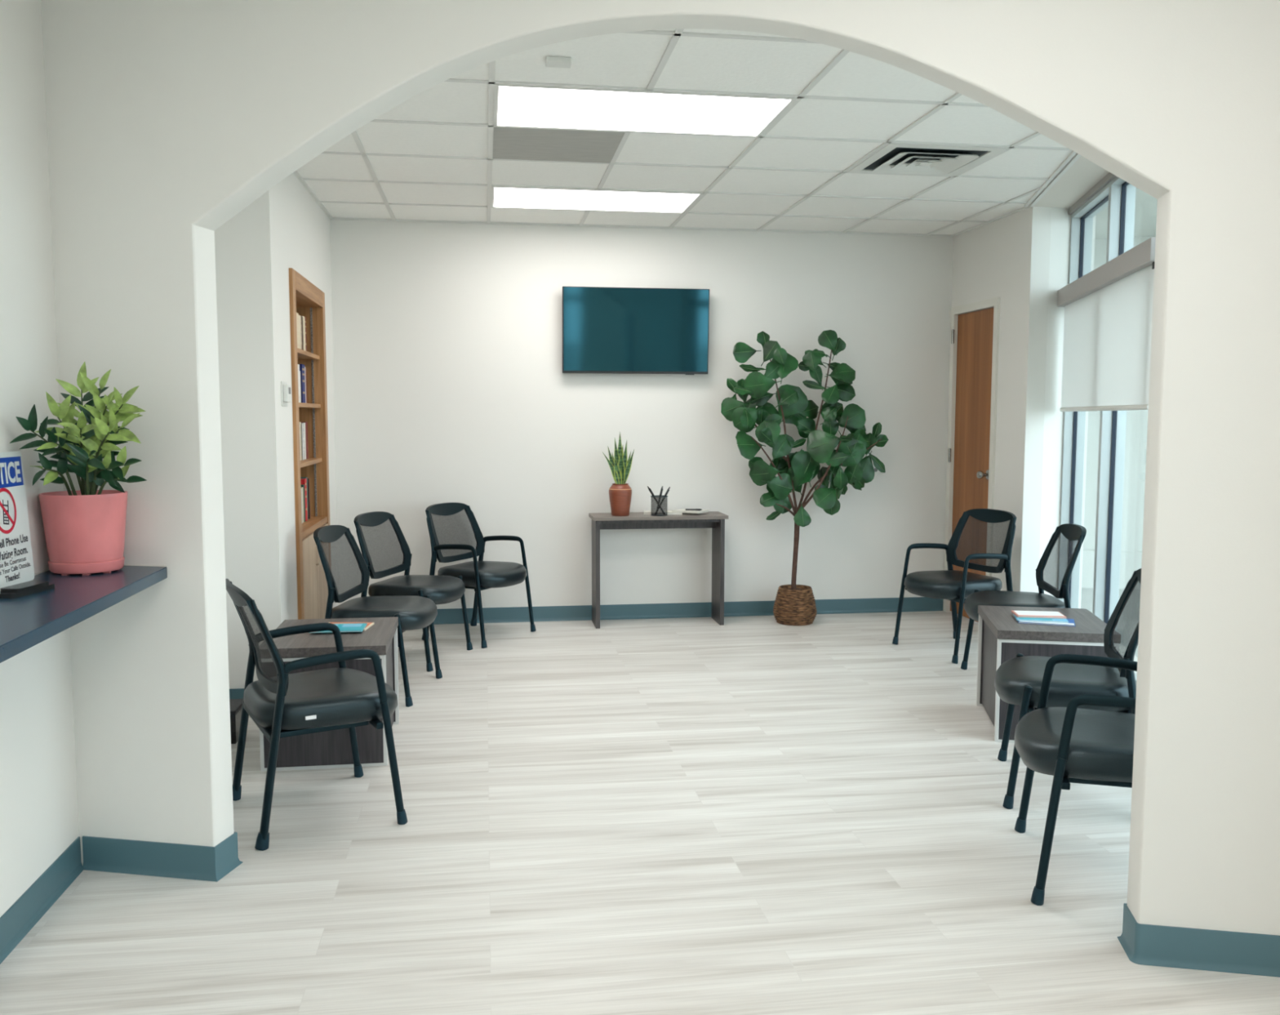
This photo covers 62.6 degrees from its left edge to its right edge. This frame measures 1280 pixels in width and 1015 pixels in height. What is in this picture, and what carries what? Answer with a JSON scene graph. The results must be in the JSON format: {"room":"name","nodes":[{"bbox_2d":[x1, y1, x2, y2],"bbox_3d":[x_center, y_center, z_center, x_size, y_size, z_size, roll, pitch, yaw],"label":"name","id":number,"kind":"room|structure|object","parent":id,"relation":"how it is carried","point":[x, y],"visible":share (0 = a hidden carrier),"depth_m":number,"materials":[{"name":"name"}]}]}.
{"room":"waiting room","nodes":[
{"label":"waiting room","id":0,"kind":"room"},
{"bbox_2d":[0,0,79,916],"bbox_3d":[-1.488,-0.102,1.030,0.120,2.830,7.880,-1,5,-8],"label":"wall","id":1,"kind":"structure","parent":0,"point":[39,807],"depth_m":2.95,"materials":[{"name":"white paint"}]},
{"bbox_2d":[0,564,167,662],"bbox_3d":[-1.229,0.395,0.816,0.320,0.037,4.898,-1,5,-8],"label":"shelf","id":2,"kind":"object","parent":1,"relation":"attached to","point":[27,621],"visible":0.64,"depth_m":2.56,"materials":[{"name":"blue laminate"}]},
{"bbox_2d":[0,580,54,598],"bbox_3d":[-1.564,0.207,2.674,0.066,0.020,0.170,0,5,4],"label":"sign holder","id":3,"kind":"object","parent":2,"relation":"on","point":[28,588],"visible":1,"depth_m":2.65,"materials":[{"name":"black plastic"}]},
{"bbox_2d":[0,451,34,587],"bbox_3d":[-1.659,0.033,2.751,0.024,0.352,0.254,0,5,-7],"label":"notice sign","id":4,"kind":"object","parent":3,"relation":"on","point":[16,562],"visible":1,"depth_m":2.79,"materials":[{"name":"white paper"}]},
{"bbox_2d":[9,361,146,575],"bbox_3d":[-1.533,-0.109,2.954,0.346,0.601,0.400,-1,5,-8],"label":"plant","id":5,"kind":"object","parent":2,"relation":"on","point":[84,528],"visible":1,"depth_m":2.93,"materials":[{"name":"green plant"}]},
{"bbox_2d":[0,688,244,964],"bbox_3d":[-1.433,1.165,2.208,0.303,0.102,9.770,-1,5,-8],"label":"baseboard","id":6,"kind":"structure","parent":1,"relation":"attached to","point":[20,918],"depth_m":2.97,"materials":[{"name":"teal rubber"}]},
{"bbox_2d":[214,173,338,688],"bbox_3d":[-2.072,-0.477,5.968,0.407,2.722,2.090,-1,5,-8],"label":"wall","id":7,"kind":"structure","parent":0,"point":[285,227],"depth_m":4.99,"materials":[{"name":"white paint"}]},
{"bbox_2d":[280,381,291,406],"bbox_3d":[-1.736,-0.557,5.174,0.029,0.120,0.140,-1,5,-8],"label":"thermostat","id":8,"kind":"object","parent":7,"relation":"attached to","point":[286,392],"visible":1,"depth_m":5.13,"materials":[{"name":"white plastic"}]},
{"bbox_2d":[0,610,1279,1014],"bbox_3d":[0.892,1.234,2.623,5.500,0.100,10.100,-1,5,-8],"label":"floor","id":9,"kind":"structure","parent":0,"point":[745,815],"depth_m":3.30,"materials":[{"name":"white laminate"}]},
{"bbox_2d":[229,698,243,743],"bbox_3d":[-1.822,0.935,4.601,0.154,0.146,0.204,-1,5,-8],"label":"box","id":10,"kind":"object","parent":9,"relation":"on","point":[236,704],"visible":0.23,"depth_m":4.54,"materials":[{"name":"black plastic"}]},
{"bbox_2d":[288,267,329,619],"bbox_3d":[-1.977,-0.190,5.962,0.316,2.150,1.100,-1,5,-8],"label":"bookcase","id":11,"kind":"object","parent":9,"relation":"on","point":[306,300],"visible":0.38,"depth_m":6.20,"materials":[{"name":"brown wood"}]},
{"bbox_2d":[296,312,299,348],"bbox_3d":[-2.004,-0.987,5.931,0.150,0.215,0.073,-1,5,-8],"label":"book","id":12,"kind":"object","parent":11,"relation":"on","point":[297,313],"visible":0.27,"depth_m":5.94,"materials":[{"name":"beige paper"}]},
{"bbox_2d":[297,364,300,402],"bbox_3d":[-2.003,-0.699,5.948,0.150,0.218,0.065,-1,5,-8],"label":"book","id":13,"kind":"object","parent":11,"relation":"on","point":[299,387],"visible":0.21,"depth_m":5.96,"materials":[{"name":"beige paper"}]},
{"bbox_2d":[298,315,301,349],"bbox_3d":[-2.013,-0.989,5.994,0.150,0.208,0.050,-1,5,-8],"label":"book","id":14,"kind":"object","parent":11,"relation":"on","point":[299,315],"visible":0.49,"depth_m":6.01,"materials":[{"name":"beige paper"}]},
{"bbox_2d":[299,370,301,402],"bbox_3d":[-2.013,-0.686,6.000,0.150,0.184,0.034,-1,5,-8],"label":"book","id":15,"kind":"object","parent":11,"relation":"on","point":[300,371],"visible":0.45,"depth_m":6.01,"materials":[{"name":"beige paper"}]},
{"bbox_2d":[299,315,301,342],"bbox_3d":[-2.024,-0.995,6.041,0.150,0.212,0.044,-1,5,-8],"label":"book","id":16,"kind":"object","parent":11,"relation":"on","point":[300,315],"visible":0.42,"depth_m":6.06,"materials":[{"name":"beige paper"}]},
{"bbox_2d":[299,422,302,460],"bbox_3d":[-2.019,-0.379,6.030,0.150,0.219,0.039,-1,5,-8],"label":"book","id":17,"kind":"object","parent":11,"relation":"on","point":[300,422],"visible":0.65,"depth_m":6.04,"materials":[{"name":"beige paper"}]},
{"bbox_2d":[301,488,302,522],"bbox_3d":[-2.015,-0.008,6.031,0.150,0.199,0.046,-1,5,-8],"label":"book","id":18,"kind":"object","parent":11,"relation":"on","point":[301,488],"visible":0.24,"depth_m":6.05,"materials":[{"name":"beige paper"}]},
{"bbox_2d":[299,364,305,403],"bbox_3d":[-2.028,-0.716,6.107,0.150,0.225,0.104,-1,5,-8],"label":"book","id":19,"kind":"object","parent":11,"relation":"on","point":[301,366],"visible":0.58,"depth_m":6.08,"materials":[{"name":"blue paper"}]},
{"bbox_2d":[301,487,303,522],"bbox_3d":[-2.020,-0.014,6.072,0.150,0.204,0.034,-1,5,-8],"label":"book","id":20,"kind":"object","parent":11,"relation":"on","point":[301,487],"visible":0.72,"depth_m":6.08,"materials":[{"name":"beige paper"}]},
{"bbox_2d":[301,422,304,460],"bbox_3d":[-2.020,-0.379,6.074,0.150,0.212,0.044,-1,5,-8],"label":"book","id":21,"kind":"object","parent":11,"relation":"on","point":[302,424],"visible":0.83,"depth_m":6.07,"materials":[{"name":"beige paper"}]},
{"bbox_2d":[301,484,305,521],"bbox_3d":[-2.026,-0.023,6.113,0.150,0.215,0.046,-1,5,-8],"label":"book","id":22,"kind":"object","parent":11,"relation":"on","point":[302,485],"visible":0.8,"depth_m":6.12,"materials":[{"name":"beige paper"}]},
{"bbox_2d":[301,315,306,351],"bbox_3d":[-2.036,-1.006,6.146,0.150,0.215,0.073,-1,5,-8],"label":"book","id":23,"kind":"object","parent":11,"relation":"on","point":[303,318],"visible":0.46,"depth_m":6.13,"materials":[{"name":"beige paper"}]},
{"bbox_2d":[300,478,307,520],"bbox_3d":[-2.033,-0.044,6.170,0.150,0.247,0.068,-1,5,-8],"label":"book","id":24,"kind":"object","parent":11,"relation":"on","point":[304,481],"visible":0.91,"depth_m":6.17,"materials":[{"name":"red paper"}]},
{"bbox_2d":[299,421,308,458],"bbox_3d":[-2.050,-0.398,6.241,0.150,0.219,0.077,-1,5,-8],"label":"book","id":25,"kind":"object","parent":11,"relation":"on","point":[305,422],"visible":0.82,"depth_m":6.26,"materials":[{"name":"beige paper"}]},
{"bbox_2d":[300,476,308,519],"bbox_3d":[-2.050,-0.052,6.247,0.150,0.250,0.052,-1,5,-8],"label":"book","id":26,"kind":"object","parent":11,"relation":"on","point":[300,477],"visible":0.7,"depth_m":6.26,"materials":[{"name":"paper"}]},
{"bbox_2d":[303,422,306,459],"bbox_3d":[-2.035,-0.388,6.157,0.150,0.214,0.052,-1,5,-8],"label":"book","id":27,"kind":"object","parent":11,"relation":"on","point":[304,440],"visible":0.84,"depth_m":6.17,"materials":[{"name":"beige paper"}]},
{"bbox_2d":[304,366,306,403],"bbox_3d":[-2.044,-0.718,6.186,0.150,0.215,0.052,-1,5,-8],"label":"book","id":28,"kind":"object","parent":11,"relation":"on","point":[304,366],"visible":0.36,"depth_m":6.21,"materials":[{"name":"beige paper"}]},
{"bbox_2d":[305,317,306,351],"bbox_3d":[-2.046,-1.012,6.205,0.150,0.217,0.044,-1,5,-8],"label":"book","id":29,"kind":"object","parent":11,"relation":"on","point":[305,317],"visible":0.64,"depth_m":6.21,"materials":[{"name":"beige paper"}]},
{"bbox_2d":[305,368,306,403],"bbox_3d":[-2.052,-0.719,6.232,0.150,0.208,0.039,-1,5,-8],"label":"book","id":30,"kind":"object","parent":11,"relation":"on","point":[305,368],"visible":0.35,"depth_m":6.25,"materials":[{"name":"beige paper"}]},
{"bbox_2d":[307,478,310,519],"bbox_3d":[-2.051,-0.052,6.293,0.150,0.242,0.034,-1,5,-8],"label":"book","id":31,"kind":"object","parent":11,"relation":"on","point":[308,487],"visible":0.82,"depth_m":6.29,"materials":[{"name":"beige paper"}]},
{"bbox_2d":[225,577,407,850],"bbox_3d":[-1.163,0.664,3.735,0.573,0.847,0.592,-3,6,-30],"label":"chair","id":32,"kind":"object","parent":9,"relation":"on","point":[281,703],"visible":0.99,"depth_m":3.58,"materials":[{"name":"black leather"}]},
{"bbox_2d":[259,616,399,771],"bbox_3d":[-1.304,0.772,4.486,0.498,0.492,0.608,-1,5,-8],"label":"side table","id":33,"kind":"object","parent":9,"relation":"on","point":[331,748],"visible":0.52,"depth_m":4.22,"materials":[{"name":"grey laminate"}]},
{"bbox_2d":[328,622,374,630],"bbox_3d":[-1.271,0.515,4.565,0.201,0.007,0.150,0,5,1],"label":"magazine","id":34,"kind":"object","parent":33,"relation":"on","point":[369,624],"visible":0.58,"depth_m":4.62,"materials":[{"name":"white paper"}]},
{"bbox_2d":[309,622,367,632],"bbox_3d":[-1.286,0.513,4.497,0.216,0.007,0.160,0,5,-6],"label":"magazine","id":35,"kind":"object","parent":34,"relation":"on","point":[349,627],"visible":0.44,"depth_m":4.49,"materials":[{"name":"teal paper"}]},
{"bbox_2d":[342,623,362,626],"bbox_3d":[-1.239,0.507,4.534,0.080,0.001,0.064,0,5,-6],"label":"print","id":36,"kind":"object","parent":35,"relation":"on","point":[343,624],"depth_m":4.53,"materials":[{"name":"blue paper"}]},
{"bbox_2d":[329,622,372,622],"bbox_3d":[-1.270,0.506,4.627,0.184,0.001,0.016,0,5,1],"label":"print","id":37,"kind":"object","parent":34,"relation":"on","point":[330,622],"depth_m":4.63,"materials":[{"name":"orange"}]},
{"bbox_2d":[313,524,442,706],"bbox_3d":[-1.332,0.521,5.377,0.573,0.847,0.592,0,5,4],"label":"chair","id":38,"kind":"object","parent":9,"relation":"on","point":[347,574],"visible":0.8,"depth_m":5.33,"materials":[{"name":"black plastic"}]},
{"bbox_2d":[353,511,472,671],"bbox_3d":[-1.317,0.458,6.107,0.573,0.847,0.592,1,5,14],"label":"chair","id":39,"kind":"object","parent":9,"relation":"on","point":[385,550],"visible":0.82,"depth_m":6.09,"materials":[{"name":"black plastic"}]},
{"bbox_2d":[422,502,536,648],"bbox_3d":[-1.031,0.406,6.716,0.573,0.847,0.592,3,6,27],"label":"chair","id":40,"kind":"object","parent":9,"relation":"on","point":[455,534],"visible":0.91,"depth_m":6.71,"materials":[{"name":"black plastic"}]},
{"bbox_2d":[588,511,728,628],"bbox_3d":[0.120,0.417,7.141,0.904,0.745,0.310,-1,5,-8],"label":"console table","id":41,"kind":"object","parent":9,"relation":"on","point":[715,520],"visible":0.99,"depth_m":7.08,"materials":[{"name":"laminate"}]},
{"bbox_2d":[602,431,634,515],"bbox_3d":[-0.137,-0.224,6.981,0.154,0.558,0.181,3,6,32],"label":"snake plant","id":42,"kind":"object","parent":41,"relation":"on","point":[620,492],"visible":1,"depth_m":6.97,"materials":[{"name":"green plant"}]},
{"bbox_2d":[650,494,667,515],"bbox_3d":[0.128,-0.012,7.018,0.117,0.131,0.117,-1,5,-8],"label":"pencil cup","id":43,"kind":"object","parent":41,"relation":"on","point":[660,513],"visible":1,"depth_m":6.97,"materials":[{"name":"black metal"}]},
{"bbox_2d":[647,485,663,511],"bbox_3d":[0.108,-0.048,7.012,0.120,0.191,0.013,0,5,2],"label":"pen","id":44,"kind":"object","parent":43,"relation":"in","point":[649,488],"visible":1,"depth_m":7.00,"materials":[{"name":"black plastic"}]},
{"bbox_2d":[656,485,662,514],"bbox_3d":[0.129,-0.050,7.031,0.053,0.190,0.013,-2,5,-20],"label":"pen","id":45,"kind":"object","parent":43,"relation":"in","point":[661,489],"visible":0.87,"depth_m":7.03,"materials":[{"name":"black plastic"}]},
{"bbox_2d":[655,486,670,513],"bbox_3d":[0.149,-0.045,7.006,0.109,0.187,0.013,-1,5,-17],"label":"pen","id":46,"kind":"object","parent":43,"relation":"in","point":[668,490],"visible":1,"depth_m":7.00,"materials":[{"name":"black plastic"}]},
{"bbox_2d":[643,510,682,514],"bbox_3d":[0.157,0.034,7.164,0.261,0.014,0.160,0,5,2],"label":"notebook","id":47,"kind":"object","parent":41,"relation":"on","point":[646,512],"visible":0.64,"depth_m":7.09,"materials":[{"name":"white paper"}]},
{"bbox_2d":[671,508,709,513],"bbox_3d":[0.343,0.024,7.140,0.201,0.010,0.170,3,6,29],"label":"notepad","id":48,"kind":"object","parent":41,"relation":"on","point":[681,510],"visible":0.96,"depth_m":7.10,"materials":[{"name":"white paper"}]},
{"bbox_2d":[685,508,702,510],"bbox_3d":[0.362,0.015,7.111,0.112,0.014,0.013,0,5,2],"label":"pen","id":49,"kind":"object","parent":48,"relation":"on","point":[686,508],"visible":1,"depth_m":7.11,"materials":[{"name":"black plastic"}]},
{"bbox_2d":[773,584,817,625],"bbox_3d":[1.058,0.664,7.199,0.298,0.245,0.299,-1,5,-8],"label":"basket","id":50,"kind":"object","parent":9,"relation":"on","point":[794,604],"depth_m":7.09,"materials":[{"name":"brown wicker"}]},
{"bbox_2d":[720,329,888,625],"bbox_3d":[1.130,-0.203,7.131,1.153,1.984,0.366,-1,5,-14],"label":"tree","id":51,"kind":"object","parent":9,"relation":"on","point":[794,604],"visible":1,"depth_m":7.07,"materials":[{"name":"green plant"}]},
{"bbox_2d":[892,508,1016,663],"bbox_3d":[1.903,0.443,6.334,0.573,0.847,0.592,-2,5,-23],"label":"chair","id":52,"kind":"object","parent":9,"relation":"on","point":[982,540],"visible":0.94,"depth_m":6.32,"materials":[{"name":"black plastic"}]},
{"bbox_2d":[960,523,1086,669],"bbox_3d":[2.010,0.511,5.554,0.573,0.847,0.592,1,5,7],"label":"chair","id":53,"kind":"object","parent":9,"relation":"on","point":[1054,570],"visible":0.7,"depth_m":5.56,"materials":[{"name":"black plastic"}]},
{"bbox_2d":[976,604,1108,742],"bbox_3d":[1.834,0.750,4.798,0.498,0.492,0.608,1,5,10],"label":"side table","id":54,"kind":"object","parent":9,"relation":"on","point":[1001,637],"visible":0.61,"depth_m":4.56,"materials":[{"name":"grey laminate"}]},
{"bbox_2d":[1017,618,1075,626],"bbox_3d":[1.816,0.507,4.711,0.236,0.007,0.150,2,5,20],"label":"magazine","id":55,"kind":"object","parent":54,"relation":"on","point":[1071,621],"visible":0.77,"depth_m":4.65,"materials":[{"name":"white paper"}]},
{"bbox_2d":[1013,613,1068,622],"bbox_3d":[1.804,0.497,4.745,0.216,0.007,0.150,1,5,14],"label":"magazine","id":56,"kind":"object","parent":55,"relation":"on","point":[1027,619],"visible":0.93,"depth_m":4.69,"materials":[{"name":"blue paper"}]},
{"bbox_2d":[1018,617,1053,620],"bbox_3d":[1.767,0.497,4.708,0.140,0.001,0.045,1,5,14],"label":"print","id":57,"kind":"object","parent":56,"relation":"on","point":[1020,618],"depth_m":4.70,"materials":[{"name":"teal paper"}]},
{"bbox_2d":[1011,609,1066,617],"bbox_3d":[1.813,0.486,4.795,0.211,0.007,0.140,1,5,8],"label":"magazine","id":58,"kind":"object","parent":56,"relation":"on","point":[1037,614],"visible":1,"depth_m":4.77,"materials":[{"name":"white paper"}]},
{"bbox_2d":[1013,610,1063,615],"bbox_3d":[1.818,0.482,4.805,0.197,0.001,0.106,1,5,8],"label":"print","id":59,"kind":"object","parent":58,"relation":"on","point":[1016,612],"depth_m":4.79,"materials":[{"name":"white paper"}]},
{"bbox_2d":[1019,620,1074,624],"bbox_3d":[1.798,0.508,4.659,0.226,0.001,0.034,2,5,20],"label":"print","id":60,"kind":"object","parent":55,"relation":"on","point":[1020,621],"depth_m":4.65,"materials":[{"name":"white"}]},
{"bbox_2d":[994,568,1141,808],"bbox_3d":[1.630,0.649,3.958,0.573,0.847,0.592,2,5,17],"label":"chair","id":61,"kind":"object","parent":9,"relation":"on","point":[1018,680],"visible":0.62,"depth_m":3.88,"materials":[{"name":"black leather"}]},
{"bbox_2d":[1013,653,1137,905],"bbox_3d":[1.448,0.713,3.222,0.573,0.847,0.592,1,5,15],"label":"chair","id":62,"kind":"object","parent":9,"relation":"on","point":[1071,743],"visible":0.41,"depth_m":3.08,"materials":[{"name":"black leather"}]},
{"bbox_2d":[329,219,953,608],"bbox_3d":[0.143,-0.615,7.303,4.565,2.772,0.120,-1,5,-8],"label":"wall","id":63,"kind":"structure","parent":0,"point":[451,384],"depth_m":7.21,"materials":[{"name":"white paint"}]},
{"bbox_2d":[562,286,709,374],"bbox_3d":[-0.028,-1.187,7.112,0.994,0.576,0.104,-1,5,-8],"label":"television","id":64,"kind":"object","parent":63,"relation":"attached to","point":[606,330],"visible":1,"depth_m":7.08,"materials":[{"name":"black"}]},
{"bbox_2d":[433,596,943,624],"bbox_3d":[0.101,0.722,7.344,4.265,0.102,0.016,-1,5,-8],"label":"baseboard","id":65,"kind":"structure","parent":63,"relation":"attached to","point":[679,610],"depth_m":7.36,"materials":[{"name":"teal rubber"}]},
{"bbox_2d":[873,465,879,475],"bbox_3d":[1.675,-0.267,7.492,0.072,0.072,0.013,-1,5,-8],"label":"wall plate","id":66,"kind":"object","parent":63,"relation":"attached to","point":[877,471],"visible":0.42,"depth_m":7.49,"materials":[{"name":"white plastic"}]},
{"bbox_2d":[40,0,1279,934],"bbox_3d":[0.090,-0.260,2.884,3.720,2.830,0.112,1,5,10],"label":"wall","id":67,"kind":"structure","parent":0,"point":[166,120],"depth_m":2.75,"materials":[{"name":"white paint"}]},
{"bbox_2d":[82,831,243,881],"bbox_3d":[-1.494,1.071,3.293,0.463,0.102,0.142,1,5,10],"label":"baseboard","id":68,"kind":"structure","parent":67,"relation":"attached to","point":[188,861],"depth_m":3.23,"materials":[{"name":"teal rubber"}]},
{"bbox_2d":[293,151,1080,236],"bbox_3d":[0.466,-1.676,4.676,4.265,0.014,4.970,-1,5,-8],"label":"trim","id":69,"kind":"structure","parent":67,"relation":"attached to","point":[1069,161],"depth_m":6.89,"materials":[{"name":"white metal"}]},
{"bbox_2d":[1117,902,1279,977],"bbox_3d":[1.574,1.125,2.728,0.597,0.102,0.142,1,5,10],"label":"baseboard","id":70,"kind":"structure","parent":67,"relation":"attached to","point":[1189,948],"depth_m":2.69,"materials":[{"name":"teal rubber"}]},
{"bbox_2d":[296,28,1109,235],"bbox_3d":[0.427,-1.725,4.677,5.040,0.104,5.149,-1,5,-8],"label":"ceiling","id":71,"kind":"structure","parent":0,"point":[620,59],"depth_m":5.14,"materials":[{"name":"tile"}]},
{"bbox_2d":[545,56,571,68],"bbox_3d":[-0.291,-1.595,3.775,0.090,0.022,0.060,-1,5,-8],"label":"ceiling sensor","id":72,"kind":"object","parent":71,"relation":"attached to","point":[551,61],"visible":1,"depth_m":3.75,"materials":[{"name":"white plastic"}]},
{"bbox_2d":[492,127,625,163],"bbox_3d":[-0.398,-1.708,4.971,0.586,0.007,0.590,-1,5,-8],"label":"tile","id":73,"kind":"structure","parent":71,"relation":"attached to","point":[508,143],"depth_m":4.94,"materials":[{"name":"white tile"}]},
{"bbox_2d":[490,186,702,213],"bbox_3d":[-0.274,-1.816,6.217,1.195,0.016,0.590,-1,5,-8],"label":"recessed light","id":74,"kind":"object","parent":71,"relation":"in","point":[501,197],"visible":0.97,"depth_m":6.20,"materials":[{"name":"white plastic"}]},
{"bbox_2d":[493,84,796,137],"bbox_3d":[-0.008,-1.659,4.414,1.195,0.016,0.590,-1,5,-8],"label":"recessed light","id":75,"kind":"object","parent":71,"relation":"in","point":[514,105],"visible":1,"depth_m":4.40,"materials":[{"name":"white plastic"}]},
{"bbox_2d":[302,29,1072,235],"bbox_3d":[0.310,-1.687,4.727,4.542,0.013,4.816,-1,5,-8],"label":"ceiling grid","id":76,"kind":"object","parent":71,"relation":"attached to","point":[676,34],"depth_m":5.02,"materials":[{"name":"white metal"}]},
{"bbox_2d":[847,143,1008,176],"bbox_3d":[1.411,-1.716,5.237,0.586,0.028,0.586,-1,5,-8],"label":"ceiling vent","id":77,"kind":"object","parent":71,"relation":"in","point":[893,158],"visible":1,"depth_m":5.19,"materials":[{"name":"white plastic"}]},
{"bbox_2d":[951,206,1051,592],"bbox_3d":[2.350,-0.562,7.020,0.120,2.722,1.090,-1,5,-8],"label":"wall","id":78,"kind":"structure","parent":0,"point":[1007,258],"depth_m":6.57,"materials":[{"name":"white paint"}]},
{"bbox_2d":[942,297,999,622],"bbox_3d":[2.262,-0.301,7.207,0.126,2.170,0.690,-1,5,-8],"label":"door","id":79,"kind":"structure","parent":78,"relation":"in","point":[974,335],"depth_m":7.21,"materials":[{"name":"brown wood"}]},
{"bbox_2d":[1039,207,1071,596],"bbox_3d":[2.631,-0.524,6.593,0.333,2.722,0.129,-1,5,-17],"label":"wall","id":80,"kind":"structure","parent":0,"point":[1060,220],"depth_m":6.49,"materials":[{"name":"white paint"}]},
{"bbox_2d":[1078,215,1095,608],"bbox_3d":[2.353,-0.360,4.656,0.140,2.930,4.425,1,5,10],"label":"wall window","id":81,"kind":"structure","parent":80,"relation":"in","point":[1094,217],"depth_m":6.54,"materials":[{"name":"white paint"}]},
{"bbox_2d":[1058,172,1137,680],"bbox_3d":[2.321,-0.349,4.592,0.140,2.618,3.965,1,5,10],"label":"window","id":82,"kind":"structure","parent":81,"relation":"attached to","point":[1112,191],"depth_m":5.67,"materials":[{"name":"glass"}]},
{"bbox_2d":[1057,237,1155,411],"bbox_3d":[2.416,-0.878,5.536,0.071,0.740,1.990,1,5,10],"label":"roller shade","id":83,"kind":"object","parent":82,"relation":"attached to","point":[1108,309],"visible":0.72,"depth_m":5.30,"materials":[{"name":"grey fabric"}]},
{"bbox_2d":[1081,235,1151,588],"bbox_3d":[7.277,-1.525,8.564,9.405,4.610,2.753,0,5,-6],"label":"wall","id":84,"kind":"structure","parent":0,"point":[1136,425],"depth_m":9.28,"materials":[{"name":"grey paint"}]},
{"bbox_2d":[1094,186,1157,239],"bbox_3d":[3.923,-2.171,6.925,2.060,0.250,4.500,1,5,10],"label":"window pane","id":85,"kind":"structure","parent":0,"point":[1145,208],"depth_m":8.24,"materials":[{"name":"clear glass"}]},
{"label":"outside","id":86,"kind":"structure","parent":0,"visible":0},
{"bbox_2d":[1080,587,1137,657],"bbox_3d":[12.655,0.151,17.100,90.000,0.190,90.000,-1,5,-8],"label":"ground","id":87,"kind":"structure","parent":86,"point":[1086,598],"depth_m":8.79,"materials":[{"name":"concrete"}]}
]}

